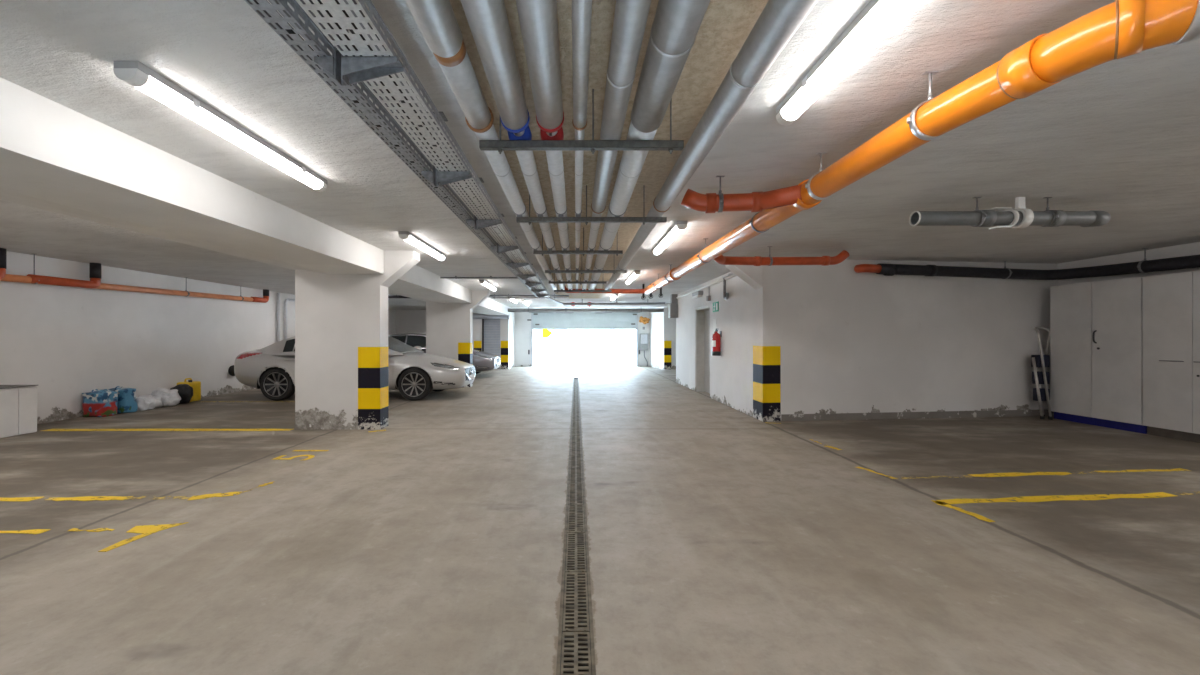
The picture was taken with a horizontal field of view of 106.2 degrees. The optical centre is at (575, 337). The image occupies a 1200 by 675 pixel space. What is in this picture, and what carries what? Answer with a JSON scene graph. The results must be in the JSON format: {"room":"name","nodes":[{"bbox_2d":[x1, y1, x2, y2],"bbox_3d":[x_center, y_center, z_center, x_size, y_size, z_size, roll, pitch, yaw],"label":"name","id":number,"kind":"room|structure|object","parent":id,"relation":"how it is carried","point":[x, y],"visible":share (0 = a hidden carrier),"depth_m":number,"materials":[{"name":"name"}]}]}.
{"room":"parking garage","nodes":[
{"label":"parking garage","id":0,"kind":"room"},
{"bbox_2d":[0,251,395,423],"bbox_3d":[-8.200,0.085,7.375,0.200,2.630,26.150,0,0,0],"label":"wall","id":1,"kind":"structure","parent":0,"point":[67,342],"depth_m":7.95,"materials":[{"name":"paint"}]},
{"bbox_2d":[228,365,234,375],"bbox_3d":[-8.044,0.780,10.600,0.110,0.260,0.260,0,0,0],"label":"buffer","id":2,"kind":"object","parent":1,"relation":"attached to","point":[231,368],"visible":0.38,"depth_m":10.50,"materials":[{"name":"black rubber"}]},
{"bbox_2d":[277,293,279,341],"bbox_3d":[-8.030,-0.405,12.150,0.070,1.610,0.070,0,0,0],"label":"conduit","id":3,"kind":"object","parent":1,"relation":"attached to","point":[278,294],"visible":0.66,"depth_m":12.12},
{"bbox_2d":[284,298,294,338],"bbox_3d":[-8.030,-0.357,13.233,0.070,1.515,1.635,0,0,0],"label":"conduit","id":4,"kind":"object","parent":1,"relation":"attached to","point":[287,299],"visible":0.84,"depth_m":12.42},
{"bbox_2d":[295,251,419,429],"bbox_3d":[-3.135,0.060,6.498,1.670,2.580,0.284,0,0,0],"label":"column","id":5,"kind":"structure","parent":0,"point":[342,349],"depth_m":6.36,"materials":[{"name":"paint"}]},
{"bbox_2d":[426,290,489,386],"bbox_3d":[-3.110,0.060,11.898,1.620,2.580,0.284,0,0,0],"label":"column","id":6,"kind":"structure","parent":0,"point":[448,325],"depth_m":11.76,"materials":[{"name":"paint"}]},
{"bbox_2d":[472,312,514,368],"bbox_3d":[-3.505,0.060,19.298,1.490,2.580,1.804,0,0,0],"label":"wall","id":7,"kind":"structure","parent":0,"point":[507,326],"depth_m":18.40,"materials":[{"name":"paint"}]},
{"bbox_2d":[472,314,508,368],"bbox_3d":[-3.490,0.158,18.328,1.540,2.285,0.345,0,0,0],"label":"roller shutter","id":8,"kind":"object","parent":7,"relation":"attached to","point":[490,334],"visible":0.77,"depth_m":18.47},
{"bbox_2d":[484,319,499,368],"bbox_3d":[-3.465,0.244,18.485,0.730,2.092,0.030,0,0,0],"label":"curtain","id":9,"kind":"object","parent":8,"relation":"hanging from","point":[491,333],"depth_m":18.47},
{"bbox_2d":[396,310,649,365],"bbox_3d":[-0.040,0.085,20.325,16.120,2.630,0.250,0,0,0],"label":"wall","id":10,"kind":"structure","parent":0,"point":[407,321],"depth_m":20.20,"materials":[{"name":"paint"}]},
{"bbox_2d":[527,312,639,366],"bbox_3d":[0.345,0.055,20.061,5.030,2.490,0.219,0,0,0],"label":"garage door","id":11,"kind":"structure","parent":10,"relation":"in","point":[539,320],"depth_m":20.07,"materials":[{"name":"white metal"}]},
{"bbox_2d":[640,333,647,366],"bbox_3d":[3.040,0.560,20.145,0.360,1.480,0.109,0,0,0],"label":"electrical box","id":12,"kind":"object","parent":10,"relation":"attached to","point":[643,336],"visible":1,"depth_m":20.10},
{"bbox_2d":[639,316,649,323],"bbox_3d":[3.056,-0.763,20.105,0.474,0.367,0.242,0,0,0],"label":"foam patch","id":13,"kind":"object","parent":10,"relation":"attached to","point":[644,320],"visible":1,"depth_m":20.04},
{"bbox_2d":[534,338,634,352],"bbox_3d":[0.385,0.700,27.225,6.330,1.400,13.550,0,0,0],"label":"wall","id":14,"kind":"structure","parent":0,"point":[629,342],"depth_m":28.11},
{"bbox_2d":[0,366,1199,674],"bbox_3d":[-0.040,1.450,7.500,16.520,0.300,26.000,0,0,0],"label":"floor","id":15,"kind":"structure","parent":0,"point":[723,540],"depth_m":2.80,"materials":[{"name":"concrete"}]},
{"bbox_2d":[0,385,37,437],"bbox_3d":[-7.742,0.975,5.240,0.695,0.650,1.900,0,0,0],"label":"base cabinet","id":16,"kind":"object","parent":15,"relation":"on","point":[18,403],"visible":1,"depth_m":5.98,"materials":[{"name":"white laminate"}]},
{"bbox_2d":[0,522,188,551],"bbox_3d":[-3.510,1.298,2.945,1.580,0.002,0.430,0,0,0],"label":"parking line","id":17,"kind":"object","parent":15,"relation":"on","point":[147,530],"visible":1,"depth_m":3.01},
{"bbox_2d":[82,389,117,416],"bbox_3d":[-7.867,1.075,7.441,0.377,0.447,0.322,0,0,0],"label":"shopping bag","id":18,"kind":"object","parent":15,"relation":"on","point":[103,402],"visible":1,"depth_m":7.32,"materials":[{"name":"plastic"}]},
{"bbox_2d":[106,386,136,413],"bbox_3d":[-7.859,1.065,7.764,0.392,0.467,0.265,0,0,0],"label":"shopping bag","id":19,"kind":"object","parent":15,"relation":"on","point":[126,396],"visible":0.7,"depth_m":7.69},
{"bbox_2d":[0,482,272,500],"bbox_3d":[-3.980,1.298,3.658,2.641,0.002,0.400,0,0,-9],"label":"parking line","id":20,"kind":"object","parent":15,"relation":"on","point":[84,498],"visible":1,"depth_m":3.65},
{"bbox_2d":[136,395,160,409],"bbox_3d":[-7.807,1.165,8.130,0.448,0.267,0.430,0,0,0],"label":"plastic bag","id":21,"kind":"object","parent":15,"relation":"on","point":[143,402],"visible":0.78,"depth_m":8.04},
{"bbox_2d":[151,388,180,406],"bbox_3d":[-7.782,1.131,8.552,0.476,0.334,0.348,0,0,0],"label":"plastic bag","id":22,"kind":"object","parent":15,"relation":"on","point":[168,397],"visible":0.78,"depth_m":8.46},
{"bbox_2d":[42,429,292,430],"bbox_3d":[-5.725,1.298,6.331,3.450,0.002,0.166,0,0,0],"label":"parking line","id":23,"kind":"object","parent":15,"relation":"on","point":[48,429],"visible":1,"depth_m":6.29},
{"bbox_2d":[170,383,193,403],"bbox_3d":[-7.804,1.102,8.883,0.454,0.391,0.242,0,0,0],"label":"bag","id":24,"kind":"object","parent":15,"relation":"on","point":[184,390],"visible":0.64,"depth_m":8.82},
{"bbox_2d":[177,378,200,401],"bbox_3d":[-7.890,1.062,9.175,0.280,0.476,0.290,0,0,0],"label":"canister","id":25,"kind":"object","parent":15,"relation":"on","point":[195,385],"visible":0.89,"depth_m":9.17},
{"bbox_2d":[271,450,327,459],"bbox_3d":[-3.041,1.298,4.976,0.401,0.002,0.435,0,0,0],"label":"parking line","id":26,"kind":"object","parent":15,"relation":"on","point":[309,456],"visible":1,"depth_m":4.91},
{"bbox_2d":[234,336,475,400],"bbox_3d":[-4.778,0.575,10.120,4.903,1.450,2.236,0,0,0],"label":"car","id":27,"kind":"object","parent":15,"relation":"on","point":[413,372],"visible":0.62,"depth_m":9.30,"materials":[{"name":"silver metal"}]},
{"bbox_2d":[236,352,261,358],"bbox_3d":[-6.900,0.374,9.468,0.756,0.151,0.311,0,0,25],"label":"tail light","id":28,"kind":"object","parent":27,"relation":"attached to","point":[245,355],"depth_m":9.36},
{"bbox_2d":[431,363,459,369],"bbox_3d":[-2.738,0.603,9.439,0.613,0.162,0.151,0,0,-14],"label":"light","id":29,"kind":"object","parent":27,"relation":"attached to","point":[435,366],"depth_m":9.40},
{"bbox_2d":[465,366,474,380],"bbox_3d":[-2.379,0.813,10.120,0.038,0.295,0.944,0,0,0],"label":"grille","id":30,"kind":"object","parent":27,"relation":"attached to","point":[469,370],"depth_m":9.97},
{"bbox_2d":[388,333,500,373],"bbox_3d":[-5.038,0.575,15.150,4.903,1.450,2.236,0,0,0],"label":"car","id":31,"kind":"object","parent":15,"relation":"on","point":[482,361],"visible":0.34,"depth_m":14.45,"materials":[{"name":"silver metal"}]},
{"bbox_2d":[474,354,491,358],"bbox_3d":[-2.998,0.603,14.469,0.613,0.162,0.151,0,0,-14],"label":"light","id":32,"kind":"object","parent":31,"relation":"attached to","point":[476,356],"depth_m":14.43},
{"bbox_2d":[490,357,500,365],"bbox_3d":[-2.679,0.811,15.150,0.184,0.298,1.337,0,0,0],"label":"grille","id":33,"kind":"object","parent":31,"relation":"attached to","point":[494,361],"depth_m":14.70,"materials":[{"name":"silver metal"}]},
{"bbox_2d":[556,378,595,674],"bbox_3d":[0.000,1.367,7.650,0.154,0.146,13.500,0,0,0],"label":"channel","id":34,"kind":"object","parent":15,"relation":"in","point":[575,651],"visible":1,"depth_m":2.46,"materials":[{"name":"metal"}]},
{"bbox_2d":[856,467,1189,478],"bbox_3d":[4.400,1.298,4.321,3.207,0.002,0.406,0,0,0],"label":"parking line","id":35,"kind":"object","parent":15,"relation":"on","point":[1176,469],"visible":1,"depth_m":4.29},
{"bbox_2d":[1031,327,1052,419],"bbox_3d":[7.495,0.562,7.243,0.242,1.477,0.286,0,0,43],"label":"step ladder","id":36,"kind":"object","parent":15,"relation":"on","point":[1039,377],"visible":1,"depth_m":7.20,"materials":[{"name":"metal"}]},
{"bbox_2d":[931,492,1176,521],"bbox_3d":[3.881,1.298,3.582,2.125,0.002,0.425,0,0,-12],"label":"parking line","id":37,"kind":"object","parent":15,"relation":"on","point":[1159,494],"visible":1,"depth_m":3.62,"materials":[{"name":"paint"}]},
{"bbox_2d":[1050,277,1146,433],"bbox_3d":[7.788,0.240,6.650,0.434,2.120,1.170,0,0,0],"label":"tall cabinet","id":38,"kind":"object","parent":15,"relation":"on","point":[1096,328],"visible":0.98,"depth_m":6.56,"materials":[{"name":"white laminate"}]},
{"bbox_2d":[1143,271,1199,442],"bbox_3d":[7.794,0.240,5.562,0.422,2.120,0.985,0,0,0],"label":"tall cabinet","id":39,"kind":"object","parent":15,"relation":"on","point":[1171,302],"visible":1,"depth_m":5.76,"materials":[{"name":"white laminate"}]},
{"bbox_2d":[0,0,1199,309],"bbox_3d":[-0.040,-1.330,7.375,16.520,0.200,26.150,0,0,0],"label":"ceiling","id":40,"kind":"structure","parent":0,"point":[1120,138],"depth_m":2.81,"materials":[{"name":"paint"}]},
{"bbox_2d":[0,248,268,302],"bbox_3d":[-7.966,-0.980,7.558,0.159,0.501,8.118,0,0,0],"label":"pipe","id":41,"kind":"object","parent":40,"relation":"hanging from","point":[94,268],"visible":1,"depth_m":7.41,"materials":[{"name":"orange plastic"}]},
{"bbox_2d":[113,61,326,191],"bbox_3d":[-2.000,-1.185,2.760,0.114,0.090,1.528,0,0,0],"label":"ceiling lamp","id":42,"kind":"object","parent":40,"relation":"attached to","point":[136,74],"visible":1,"depth_m":2.40,"materials":[{"name":"white plastic"}]},
{"bbox_2d":[0,77,508,314],"bbox_3d":[-3.470,-1.065,6.450,1.500,0.330,23.900,0,0,0],"label":"ceiling beam","id":43,"kind":"structure","parent":40,"relation":"attached to","point":[56,158],"depth_m":3.16,"materials":[{"name":"paint"}]},
{"bbox_2d":[314,29,403,85],"bbox_3d":[-0.716,-1.038,1.490,0.270,0.385,0.100,0,0,0],"label":"bracket","id":44,"kind":"object","parent":40,"relation":"attached to","point":[346,70],"visible":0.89,"depth_m":1.47,"materials":[{"name":"metal"}]},
{"bbox_2d":[388,295,408,297],"bbox_3d":[-6.096,-1.155,12.672,3.637,0.150,0.125,0,0,8],"label":"ceiling pipe","id":45,"kind":"object","parent":40,"relation":"hanging from","point":[389,296],"visible":0.07,"depth_m":12.49,"materials":[{"name":"black plastic"}]},
{"bbox_2d":[399,231,445,260],"bbox_3d":[-2.000,-1.185,5.970,0.114,0.090,1.528,0,0,0],"label":"ceiling lamp","id":46,"kind":"object","parent":40,"relation":"attached to","point":[407,236],"visible":1,"depth_m":5.72,"materials":[{"name":"white plastic"}]},
{"bbox_2d":[421,112,472,186],"bbox_3d":[-0.716,-1.038,2.500,0.270,0.385,0.100,0,0,0],"label":"bracket","id":47,"kind":"object","parent":40,"relation":"attached to","point":[437,178],"visible":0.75,"depth_m":2.47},
{"bbox_2d":[440,276,517,278],"bbox_3d":[-1.805,-1.202,9.000,1.810,0.055,0.050,0,0,0],"label":"conduit","id":48,"kind":"object","parent":40,"relation":"attached to","point":[455,277],"visible":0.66,"depth_m":8.98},
{"bbox_2d":[466,178,501,229],"bbox_3d":[-0.716,-1.038,3.510,0.270,0.385,0.100,0,0,0],"label":"bracket","id":49,"kind":"object","parent":40,"relation":"attached to","point":[477,224],"visible":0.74,"depth_m":3.48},
{"bbox_2d":[479,279,496,290],"bbox_3d":[-2.000,-1.185,10.300,0.114,0.090,1.528,0,0,0],"label":"ceiling lamp","id":50,"kind":"object","parent":40,"relation":"attached to","point":[482,281],"visible":1,"depth_m":10.00,"materials":[{"name":"white plastic"}]},
{"bbox_2d":[483,282,495,290],"bbox_3d":[-2.000,-1.169,10.300,0.100,0.053,1.420,0,0,0],"label":"diffuser","id":51,"kind":"object","parent":50,"relation":"attached to","point":[487,284],"depth_m":10.27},
{"bbox_2d":[491,214,518,253],"bbox_3d":[-0.716,-1.038,4.520,0.270,0.385,0.100,0,0,0],"label":"bracket","id":52,"kind":"object","parent":40,"relation":"attached to","point":[499,249],"visible":0.73,"depth_m":4.49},
{"bbox_2d":[506,236,528,268],"bbox_3d":[-0.716,-1.038,5.530,0.270,0.385,0.100,0,0,0],"label":"bracket","id":53,"kind":"object","parent":40,"relation":"attached to","point":[512,265],"visible":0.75,"depth_m":5.50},
{"bbox_2d":[245,0,538,296],"bbox_3d":[-0.854,-0.942,5.400,0.098,0.053,9.600,0,0,0],"label":"cable tray","id":54,"kind":"object","parent":53,"relation":"on","point":[275,17],"visible":0.8,"depth_m":1.75,"materials":[{"name":"metal"}]},
{"bbox_2d":[253,0,528,287],"bbox_3d":[-0.872,-0.932,5.400,0.040,0.030,9.600,0,0,0],"label":"cable","id":55,"kind":"object","parent":54,"relation":"in","point":[290,31],"visible":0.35,"depth_m":1.75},
{"bbox_2d":[268,0,531,287],"bbox_3d":[-0.834,-0.932,5.400,0.040,0.030,9.600,0,0,0],"label":"cable","id":56,"kind":"object","parent":54,"relation":"in","point":[275,1],"visible":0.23,"depth_m":1.87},
{"bbox_2d":[297,0,549,296],"bbox_3d":[-0.674,-0.942,5.400,0.171,0.053,9.600,0,0,0],"label":"cable tray","id":57,"kind":"object","parent":53,"relation":"on","point":[335,9],"visible":0.81,"depth_m":1.75,"materials":[{"name":"metal"}]},
{"bbox_2d":[309,0,536,287],"bbox_3d":[-0.720,-0.932,5.400,0.040,0.030,9.600,0,0,0],"label":"cable","id":58,"kind":"object","parent":57,"relation":"in","point":[319,1],"visible":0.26,"depth_m":1.72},
{"bbox_2d":[335,0,542,292],"bbox_3d":[-0.675,-0.932,5.400,0.040,0.030,9.600,0,0,0],"label":"cable","id":59,"kind":"object","parent":57,"relation":"in","point":[337,2],"visible":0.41,"depth_m":1.76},
{"bbox_2d":[343,0,542,287],"bbox_3d":[-0.630,-0.932,5.400,0.040,0.030,9.600,0,0,0],"label":"cable","id":60,"kind":"object","parent":57,"relation":"in","point":[345,1],"visible":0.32,"depth_m":1.77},
{"bbox_2d":[517,252,535,279],"bbox_3d":[-0.716,-1.038,6.540,0.270,0.385,0.100,0,0,0],"label":"bracket","id":61,"kind":"object","parent":40,"relation":"attached to","point":[522,276],"visible":0.77,"depth_m":6.51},
{"bbox_2d":[489,294,568,298],"bbox_3d":[-1.455,-1.165,12.675,2.510,0.130,0.230,0,0,0],"label":"conduit","id":62,"kind":"object","parent":40,"relation":"attached to","point":[494,296],"visible":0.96,"depth_m":12.60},
{"bbox_2d":[533,227,622,255],"bbox_3d":[0.022,-1.070,5.030,0.995,0.320,0.036,0,0,0],"label":"rail","id":63,"kind":"object","parent":40,"relation":"hanging from","point":[542,251],"visible":0.93,"depth_m":5.01,"materials":[{"name":"metal"}]},
{"bbox_2d":[405,0,556,290],"bbox_3d":[-0.455,-1.092,2.170,0.132,0.247,15.300,0,0,0],"label":"insulated pipe","id":64,"kind":"object","parent":63,"relation":"on","point":[436,20],"visible":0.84,"depth_m":1.75,"materials":[{"name":"metal"}]},
{"bbox_2d":[461,0,564,289],"bbox_3d":[-0.287,-1.091,2.168,0.136,0.248,15.296,0,0,0],"label":"insulated pipe","id":65,"kind":"object","parent":63,"relation":"on","point":[488,22],"visible":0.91,"depth_m":1.72,"materials":[{"name":"white metal"}]},
{"bbox_2d":[516,0,571,289],"bbox_3d":[-0.122,-1.092,2.168,0.132,0.246,15.296,0,0,0],"label":"insulated pipe","id":66,"kind":"object","parent":63,"relation":"on","point":[538,19],"visible":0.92,"depth_m":1.73,"materials":[{"name":"white metal"}]},
{"bbox_2d":[572,0,591,289],"bbox_3d":[0.018,-1.091,2.157,0.070,0.242,15.274,0,0,0],"label":"insulated pipe","id":67,"kind":"object","parent":63,"relation":"on","point":[581,9],"visible":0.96,"depth_m":1.74,"materials":[{"name":"metal"}]},
{"bbox_2d":[582,0,650,289],"bbox_3d":[0.175,-1.091,2.165,0.114,0.246,15.290,0,0,0],"label":"insulated pipe","id":68,"kind":"object","parent":63,"relation":"on","point":[630,16],"visible":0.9,"depth_m":1.75,"materials":[{"name":"metal"}]},
{"bbox_2d":[588,0,709,289],"bbox_3d":[0.335,-1.092,2.179,0.157,0.252,15.318,0,0,0],"label":"insulated pipe","id":69,"kind":"object","parent":63,"relation":"on","point":[675,27],"visible":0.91,"depth_m":1.76,"materials":[{"name":"metal"}]},
{"bbox_2d":[549,273,606,284],"bbox_3d":[0.028,-1.070,7.800,1.005,0.320,0.036,0,0,0],"label":"rail","id":70,"kind":"object","parent":40,"relation":"hanging from","point":[554,282],"visible":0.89,"depth_m":7.78,"materials":[{"name":"metal"}]},
{"bbox_2d":[479,89,683,153],"bbox_3d":[0.028,-1.070,2.230,1.005,0.320,0.036,0,0,0],"label":"rail","id":71,"kind":"object","parent":40,"relation":"hanging from","point":[499,145],"visible":0.9,"depth_m":2.21,"materials":[{"name":"metal"}]},
{"bbox_2d":[554,280,611,292],"bbox_3d":[0.140,-1.070,9.200,1.180,0.320,0.036,0,0,0],"label":"rail","id":72,"kind":"object","parent":40,"relation":"hanging from","point":[557,290],"visible":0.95,"depth_m":9.18,"materials":[{"name":"metal"}]},
{"bbox_2d":[508,307,663,311],"bbox_3d":[0.375,-1.118,18.000,6.250,0.216,0.158,0,0,0],"label":"duct","id":73,"kind":"object","parent":40,"relation":"attached to","point":[528,309],"visible":0.99,"depth_m":17.94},
{"bbox_2d":[545,270,626,273],"bbox_3d":[0.140,-1.070,6.500,1.180,0.320,0.036,0,0,0],"label":"rail","id":74,"kind":"object","parent":40,"relation":"hanging from","point":[546,271],"visible":0.84,"depth_m":6.48,"materials":[{"name":"metal"}]},
{"bbox_2d":[604,0,817,289],"bbox_3d":[0.665,-1.092,2.173,0.136,0.249,15.306,0,0,0],"label":"insulated pipe","id":75,"kind":"object","parent":74,"relation":"on","point":[779,20],"visible":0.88,"depth_m":1.82,"materials":[{"name":"metal"}]},
{"bbox_2d":[516,185,666,224],"bbox_3d":[0.125,-1.070,3.640,1.210,0.320,0.036,0,0,0],"label":"rail","id":76,"kind":"object","parent":40,"relation":"hanging from","point":[529,220],"visible":0.97,"depth_m":3.62,"materials":[{"name":"metal"}]},
{"bbox_2d":[546,297,664,304],"bbox_3d":[0.212,-1.085,13.094,2.307,0.290,5.477,0,0,41],"label":"pipe","id":77,"kind":"object","parent":40,"relation":"hanging from","point":[549,298],"visible":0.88,"depth_m":14.34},
{"bbox_2d":[571,302,669,306],"bbox_3d":[1.475,-1.115,15.200,3.850,0.170,0.136,0,0,0],"label":"pipe","id":78,"kind":"object","parent":40,"relation":"attached to","point":[571,302],"visible":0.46,"depth_m":15.16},
{"bbox_2d":[625,270,640,284],"bbox_3d":[1.120,-1.185,8.950,0.114,0.090,1.528,0,0,0],"label":"ceiling lamp","id":79,"kind":"object","parent":40,"relation":"attached to","point":[635,273],"visible":1,"depth_m":8.63,"materials":[{"name":"white plastic"}]},
{"bbox_2d":[626,273,637,283],"bbox_3d":[1.120,-1.169,8.950,0.100,0.053,1.420,0,0,0],"label":"diffuser","id":80,"kind":"object","parent":79,"relation":"attached to","point":[633,275],"depth_m":8.88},
{"bbox_2d":[641,284,662,299],"bbox_3d":[1.750,-1.050,10.340,0.498,0.360,0.040,0,0,0],"label":"ceiling fitting","id":81,"kind":"object","parent":40,"relation":"attached to","point":[660,294],"visible":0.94,"depth_m":10.32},
{"bbox_2d":[653,221,687,255],"bbox_3d":[1.120,-1.185,5.500,0.114,0.090,1.528,0,0,0],"label":"ceiling lamp","id":82,"kind":"object","parent":40,"relation":"attached to","point":[678,227],"visible":1,"depth_m":5.20,"materials":[{"name":"white plastic"}]},
{"bbox_2d":[654,226,682,254],"bbox_3d":[1.120,-1.169,5.500,0.100,0.053,1.420,0,0,0],"label":"diffuser","id":83,"kind":"object","parent":82,"relation":"attached to","point":[674,231],"depth_m":5.37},
{"bbox_2d":[776,0,915,125],"bbox_3d":[1.130,-1.185,1.660,0.114,0.090,1.528,0,0,0],"label":"ceiling lamp","id":84,"kind":"object","parent":40,"relation":"attached to","point":[876,16],"visible":1,"depth_m":1.86,"materials":[{"name":"white plastic"}]},
{"bbox_2d":[565,0,1199,294],"bbox_3d":[2.116,-1.080,5.560,3.302,0.335,9.985,0,0,-10],"label":"pipe","id":85,"kind":"object","parent":40,"relation":"hanging from","point":[1118,29],"visible":0.98,"depth_m":1.88,"materials":[{"name":"orange plastic"}]},
{"bbox_2d":[669,268,680,279],"bbox_3d":[1.601,-1.021,7.250,0.192,0.192,0.090,0,0,0],"label":"socket","id":86,"kind":"object","parent":85,"relation":"attached to","point":[670,275],"depth_m":7.21,"materials":[{"name":"orange plastic"}]},
{"bbox_2d":[705,193,716,212],"bbox_3d":[1.030,-1.028,3.445,0.070,0.148,0.148,0,0,9],"label":"socket","id":87,"kind":"object","parent":85,"relation":"attached to","point":[710,198],"depth_m":3.39,"materials":[{"name":"orange plastic"}]},
{"bbox_2d":[751,191,762,211],"bbox_3d":[1.360,-1.020,3.385,0.070,0.148,0.148,0,0,11],"label":"socket","id":88,"kind":"object","parent":85,"relation":"attached to","point":[756,197],"depth_m":3.33,"materials":[{"name":"orange plastic"}]},
{"bbox_2d":[754,256,761,265],"bbox_3d":[2.450,-1.030,6.080,0.070,0.132,0.131,0,0,0],"label":"socket","id":89,"kind":"object","parent":85,"relation":"attached to","point":[757,259],"depth_m":6.02,"materials":[{"name":"orange plastic"}]},
{"bbox_2d":[794,179,821,209],"bbox_3d":[1.633,-1.009,3.180,0.192,0.192,0.090,0,0,0],"label":"socket","id":90,"kind":"object","parent":85,"relation":"attached to","point":[799,202],"depth_m":3.13,"materials":[{"name":"orange plastic"}]},
{"bbox_2d":[822,256,830,265],"bbox_3d":[3.380,-1.040,6.095,0.070,0.132,0.131,0,0,0],"label":"socket","id":91,"kind":"object","parent":85,"relation":"attached to","point":[826,261],"depth_m":6.05,"materials":[{"name":"orange plastic"}]},
{"bbox_2d":[998,33,1059,98],"bbox_3d":[1.708,-1.010,1.680,0.184,0.184,0.100,0,0,-9],"label":"socket","id":92,"kind":"object","parent":85,"relation":"attached to","point":[1021,75],"depth_m":1.66,"materials":[{"name":"orange plastic"}]},
{"bbox_2d":[1117,0,1144,58],"bbox_3d":[1.790,-1.010,1.455,0.184,0.184,0.050,0,0,-42],"label":"socket","id":93,"kind":"object","parent":85,"relation":"attached to","point":[1130,13],"depth_m":1.41,"materials":[{"name":"orange plastic"}]},
{"bbox_2d":[909,197,1110,229],"bbox_3d":[3.849,-1.093,3.955,1.765,0.273,0.242,0,0,-4],"label":"pipe","id":94,"kind":"object","parent":40,"relation":"hanging from","point":[1019,217],"visible":1,"depth_m":3.90,"materials":[{"name":"plastic"}]},
{"bbox_2d":[979,210,996,226],"bbox_3d":[3.580,-1.045,3.950,0.100,0.144,0.144,0,0,0],"label":"socket","id":95,"kind":"object","parent":94,"relation":"attached to","point":[989,217],"depth_m":3.89,"materials":[{"name":"grey plastic"}]},
{"bbox_2d":[1050,210,1066,226],"bbox_3d":[4.180,-1.045,3.950,0.100,0.144,0.144,0,0,0],"label":"socket","id":96,"kind":"object","parent":94,"relation":"attached to","point":[1058,217],"depth_m":3.89,"materials":[{"name":"grey plastic"}]},
{"bbox_2d":[854,248,1199,279],"bbox_3d":[6.170,-1.019,5.183,3.552,0.422,4.370,0,0,0],"label":"pipe","id":97,"kind":"object","parent":40,"relation":"hanging from","point":[1193,261],"visible":1,"depth_m":6.99,"materials":[{"name":"black plastic"}]},
{"bbox_2d":[650,307,675,368],"bbox_3d":[5.675,0.060,19.248,4.690,2.580,1.904,0,0,0],"label":"wall","id":98,"kind":"structure","parent":0,"point":[662,328],"depth_m":18.46,"materials":[{"name":"paint"}]},
{"bbox_2d":[676,260,1056,421],"bbox_3d":[5.220,0.060,9.978,5.600,2.580,6.044,0,0,0],"label":"wall","id":99,"kind":"structure","parent":0,"point":[796,339],"depth_m":7.23,"materials":[{"name":"paint"}]},
{"bbox_2d":[668,294,677,317],"bbox_3d":[2.772,-0.895,12.854,0.225,0.670,0.292,0,0,0],"label":"electrical box","id":100,"kind":"object","parent":99,"relation":"attached to","point":[673,306],"visible":1,"depth_m":12.72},
{"bbox_2d":[692,291,702,298],"bbox_3d":[2.825,-0.993,10.475,0.129,0.135,0.550,0,0,0],"label":"emergency light","id":101,"kind":"object","parent":99,"relation":"attached to","point":[697,294],"visible":1,"depth_m":10.28,"materials":[{"name":"white plastic"}]},
{"bbox_2d":[696,305,709,392],"bbox_3d":[3.025,0.300,10.300,0.230,2.000,1.160,0,0,0],"label":"door","id":102,"kind":"structure","parent":99,"relation":"in","point":[703,313],"depth_m":10.83,"materials":[{"name":"metal"}]},
{"bbox_2d":[676,274,736,300],"bbox_3d":[2.860,-0.968,10.025,0.059,0.355,5.350,0,0,0],"label":"conduit","id":103,"kind":"object","parent":99,"relation":"attached to","point":[708,298],"visible":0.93,"depth_m":9.69,"materials":[{"name":"white plastic"}]},
{"bbox_2d":[713,319,716,333],"bbox_3d":[2.886,-0.190,9.355,0.006,0.380,0.210,0,0,0],"label":"notice sheet","id":104,"kind":"object","parent":99,"relation":"attached to","point":[714,320],"visible":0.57,"depth_m":9.37,"materials":[{"name":"white paper"}]},
{"bbox_2d":[713,301,718,311],"bbox_3d":[2.881,-0.630,9.290,0.017,0.200,0.360,0,0,0],"label":"exit sign","id":105,"kind":"object","parent":99,"relation":"attached to","point":[715,304],"visible":1,"depth_m":9.21,"materials":[{"name":"green plastic"}]},
{"bbox_2d":[712,328,721,355],"bbox_3d":[2.791,0.090,8.943,0.170,0.540,0.172,0,0,-45],"label":"fire extinguisher","id":106,"kind":"object","parent":99,"relation":"attached to","point":[716,338],"visible":1,"depth_m":8.88,"materials":[{"name":"red metal"}]},
{"bbox_2d":[722,274,732,299],"bbox_3d":[2.845,-0.940,8.475,0.089,0.460,0.350,0,0,0],"label":"conduit","id":107,"kind":"object","parent":99,"relation":"attached to","point":[725,295],"visible":0.98,"depth_m":8.58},
{"bbox_2d":[781,409,1053,420],"bbox_3d":[5.596,1.248,7.239,4.837,0.105,0.012,0,0,-6],"label":"baseboard","id":108,"kind":"structure","parent":99,"relation":"attached to","point":[990,413],"depth_m":7.21,"materials":[{"name":"paint"}]},
{"bbox_2d":[1057,242,1199,285],"bbox_3d":[8.120,0.085,1.150,0.200,2.630,13.700,0,0,0],"label":"wall","id":109,"kind":"structure","parent":0,"point":[1189,249],"depth_m":6.49,"materials":[{"name":"paint"}]},
{"label":"outside","id":110,"kind":"structure","parent":0,"visible":0},
{"bbox_2d":[534,339,634,365],"bbox_3d":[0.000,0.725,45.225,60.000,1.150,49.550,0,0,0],"label":"ramp","id":111,"kind":"object","parent":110,"point":[549,352],"visible":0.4,"depth_m":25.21,"materials":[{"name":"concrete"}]},
{"bbox_2d":[542,329,552,338],"bbox_3d":[-2.250,-0.260,36.070,0.900,0.880,0.140,0,0,0],"label":"street sign","id":112,"kind":"object","parent":111,"relation":"on","point":[546,333],"visible":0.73,"depth_m":36.00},
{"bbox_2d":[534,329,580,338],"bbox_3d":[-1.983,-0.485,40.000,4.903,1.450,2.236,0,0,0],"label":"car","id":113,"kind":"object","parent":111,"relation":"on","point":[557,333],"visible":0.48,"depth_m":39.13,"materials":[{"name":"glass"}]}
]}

